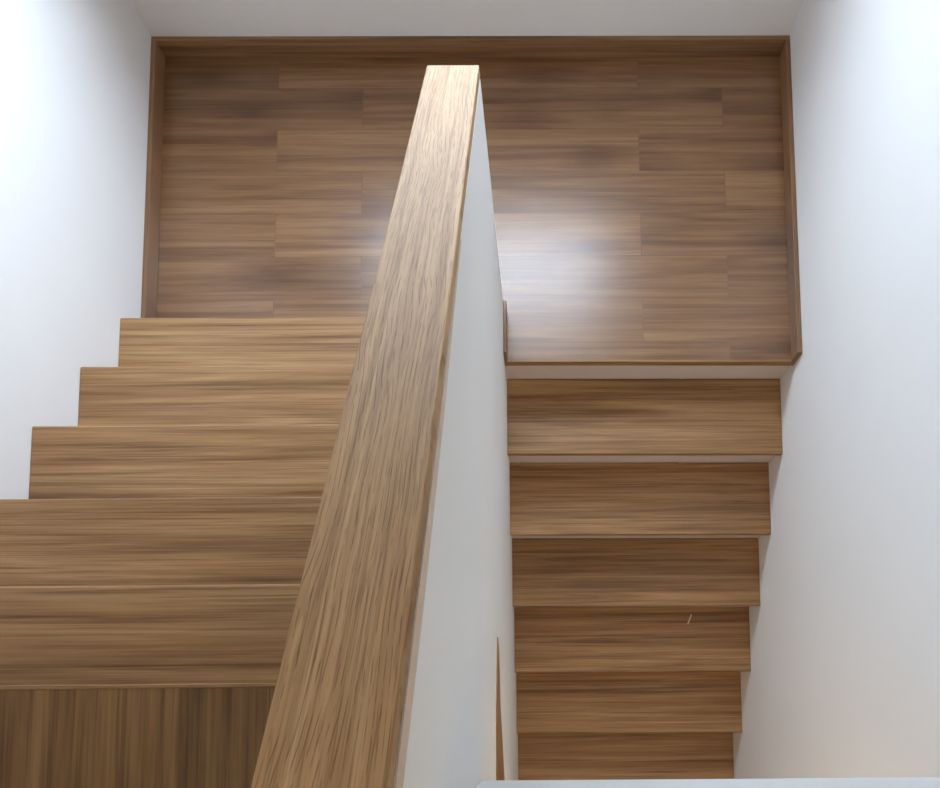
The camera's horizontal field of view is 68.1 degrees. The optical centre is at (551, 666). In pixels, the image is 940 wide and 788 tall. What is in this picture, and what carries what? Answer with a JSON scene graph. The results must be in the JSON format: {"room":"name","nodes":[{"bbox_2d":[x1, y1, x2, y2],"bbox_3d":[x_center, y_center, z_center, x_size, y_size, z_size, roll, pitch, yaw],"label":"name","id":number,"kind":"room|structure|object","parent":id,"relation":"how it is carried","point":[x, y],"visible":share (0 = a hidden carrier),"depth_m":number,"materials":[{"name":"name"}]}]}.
{"room":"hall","nodes":[
{"label":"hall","id":0,"kind":"room"},
{"bbox_2d":[0,0,150,498],"bbox_3d":[-1.465,0.190,1.678,0.160,5.650,4.932,-1,86,-1],"label":"wall","id":1,"kind":"structure","parent":0,"point":[75,74],"depth_m":1.97,"materials":[{"name":"white paint"}]},
{"bbox_2d":[141,41,164,317],"bbox_3d":[-1.401,-1.665,2.418,0.017,0.064,1.087,-1,86,-1],"label":"baseboard","id":2,"kind":"structure","parent":1,"relation":"attached to","point":[157,60],"depth_m":2.41,"materials":[{"name":"brown wood"}]},
{"bbox_2d":[0,687,274,787],"bbox_3d":[-0.239,1.246,1.254,2.263,0.150,2.416,-1,86,-1],"label":"floor","id":3,"kind":"structure","parent":0,"point":[153,737],"depth_m":1.26,"materials":[{"name":"brown wood"}]},
{"bbox_2d":[0,683,275,689],"bbox_3d":[-0.821,0.038,1.283,1.125,0.031,0.008,-1,86,-1],"label":"trim","id":4,"kind":"structure","parent":3,"relation":"attached to","point":[223,685],"depth_m":1.27,"materials":[{"name":"brown wood"}]},
{"bbox_2d":[393,81,523,787],"bbox_3d":[-0.212,-0.066,2.284,0.112,4.302,2.390,-1,86,-1],"label":"wall","id":5,"kind":"structure","parent":0,"point":[468,604],"depth_m":1.29,"materials":[{"name":"beige paint"}]},
{"bbox_2d":[251,65,479,787],"bbox_3d":[-0.201,-0.191,0.789,0.118,1.354,2.405,-1,86,-1],"label":"handrail cap","id":6,"kind":"object","parent":5,"relation":"on","point":[334,720],"visible":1,"depth_m":0.77,"materials":[{"name":"brown wood"}]},
{"bbox_2d":[496,637,504,780],"bbox_3d":[-0.151,0.168,2.022,0.007,0.381,0.482,-1,86,-1],"label":"wood strip","id":7,"kind":"object","parent":5,"relation":"attached to","point":[499,743],"visible":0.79,"depth_m":1.91,"materials":[{"name":"brown wood"}]},
{"bbox_2d":[503,301,506,361],"bbox_3d":[-0.162,-1.164,2.389,0.011,0.064,0.186,-1,86,-1],"label":"baseboard","id":8,"kind":"structure","parent":5,"relation":"attached to","point":[504,302],"depth_m":2.36,"materials":[{"name":"brown wood"}]},
{"bbox_2d":[130,0,801,36],"bbox_3d":[-0.280,-2.381,1.889,2.583,5.650,0.200,-1,86,-1],"label":"wall","id":9,"kind":"structure","parent":0,"point":[160,17],"depth_m":2.37,"materials":[{"name":"white paint"}]},
{"bbox_2d":[151,36,789,57],"bbox_3d":[-0.284,-2.226,2.471,2.263,0.064,0.017,-1,86,-1],"label":"baseboard","id":10,"kind":"structure","parent":9,"relation":"attached to","point":[170,46],"depth_m":2.46,"materials":[{"name":"brown wood"}]},
{"bbox_2d":[156,57,794,378],"bbox_3d":[-0.279,-1.638,2.569,2.263,0.223,1.173,-1,86,-1],"label":"landing","id":11,"kind":"object","parent":9,"relation":"attached to","point":[639,202],"depth_m":2.46,"materials":[{"name":"brown wood"}]},
{"bbox_2d":[118,317,365,366],"bbox_3d":[-0.840,-0.992,2.315,1.125,0.175,0.280,-1,86,-1],"label":"stair step","id":12,"kind":"structure","parent":11,"relation":"on","point":[240,341],"depth_m":2.23,"materials":[{"name":"brown wood"}]},
{"bbox_2d":[78,365,353,425],"bbox_3d":[-0.836,-0.748,2.120,1.125,0.175,0.280,-1,86,-1],"label":"stair step","id":13,"kind":"structure","parent":12,"relation":"on","point":[181,395],"depth_m":2.04,"materials":[{"name":"brown wood"}]},
{"bbox_2d":[29,424,339,498],"bbox_3d":[-0.832,-0.505,1.926,1.125,0.175,0.280,-1,86,-1],"label":"stair step","id":14,"kind":"structure","parent":13,"relation":"on","point":[164,461],"depth_m":1.84,"materials":[{"name":"brown wood"}]},
{"bbox_2d":[0,497,321,586],"bbox_3d":[-0.828,-0.266,1.731,1.125,0.175,0.270,-1,86,-1],"label":"stair step","id":15,"kind":"structure","parent":14,"relation":"on","point":[242,540],"depth_m":1.65,"materials":[{"name":"brown wood"}]},
{"bbox_2d":[0,584,299,685],"bbox_3d":[-0.824,-0.046,1.539,1.125,0.175,0.243,-1,86,-1],"label":"stair step","id":16,"kind":"structure","parent":15,"relation":"on","point":[138,634],"depth_m":1.45,"materials":[{"name":"brown wood"}]},
{"bbox_2d":[524,462,678,538],"bbox_3d":[-0.277,0.314,4.462,2.263,0.100,4.772,-1,86,-1],"label":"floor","id":17,"kind":"structure","parent":0,"point":[675,462],"depth_m":4.50,"materials":[{"name":"brown wood"}]},
{"bbox_2d":[475,777,939,787],"bbox_3d":[0.372,0.268,1.085,1.026,0.650,0.130,-1,86,-1],"label":"wall","id":18,"kind":"structure","parent":0,"point":[913,782],"depth_m":1.30,"materials":[{"name":"grey paint"}]},
{"bbox_2d":[679,0,939,778],"bbox_3d":[0.958,0.166,1.700,0.160,5.650,4.932,-1,86,-1],"label":"wall","id":19,"kind":"structure","parent":0,"point":[843,680],"depth_m":1.95,"materials":[{"name":"white paint"}]},
{"bbox_2d":[780,40,802,361],"bbox_3d":[0.845,-1.652,2.436,0.017,0.064,1.157,-1,86,-1],"label":"baseboard","id":20,"kind":"structure","parent":19,"relation":"attached to","point":[785,56],"depth_m":2.42,"materials":[{"name":"brown wood"}]},
{"bbox_3d":[0.354,0.708,3.499,1.026,0.162,0.290,-1,86,-1],"label":"stair step","id":21,"kind":"structure","parent":0,"visible":0},
{"bbox_2d":[518,733,733,779],"bbox_3d":[0.353,0.437,3.357,1.026,0.162,0.284,-1,86,-1],"label":"stair step","id":22,"kind":"structure","parent":21,"relation":"on","point":[541,756],"depth_m":3.28,"materials":[{"name":"brown wood"}]},
{"bbox_2d":[516,672,741,733],"bbox_3d":[0.351,0.164,3.216,1.026,0.162,0.296,-1,86,-1],"label":"stair step","id":23,"kind":"structure","parent":22,"relation":"on","point":[547,702],"depth_m":3.13,"materials":[{"name":"brown wood"}]},
{"bbox_2d":[514,607,750,671],"bbox_3d":[0.350,-0.113,3.075,1.026,0.162,0.290,-1,86,-1],"label":"stair step","id":24,"kind":"structure","parent":23,"relation":"on","point":[547,639],"depth_m":2.99,"materials":[{"name":"brown wood"}]},
{"bbox_2d":[512,538,759,606],"bbox_3d":[0.349,-0.387,2.934,1.026,0.162,0.290,-1,86,-1],"label":"stair step","id":25,"kind":"structure","parent":24,"relation":"on","point":[556,572],"depth_m":2.85,"materials":[{"name":"brown wood"}]},
{"bbox_2d":[510,463,770,537],"bbox_3d":[0.347,-0.657,2.792,1.026,0.162,0.295,-1,86,-1],"label":"stair step","id":26,"kind":"structure","parent":25,"relation":"on","point":[548,500],"depth_m":2.71,"materials":[{"name":"brown wood"}]},
{"bbox_2d":[507,379,782,462],"bbox_3d":[0.346,-0.929,2.651,1.026,0.162,0.294,-1,86,-1],"label":"stair step","id":27,"kind":"structure","parent":26,"relation":"on","point":[549,420],"depth_m":2.57,"materials":[{"name":"brown wood"}]}
]}

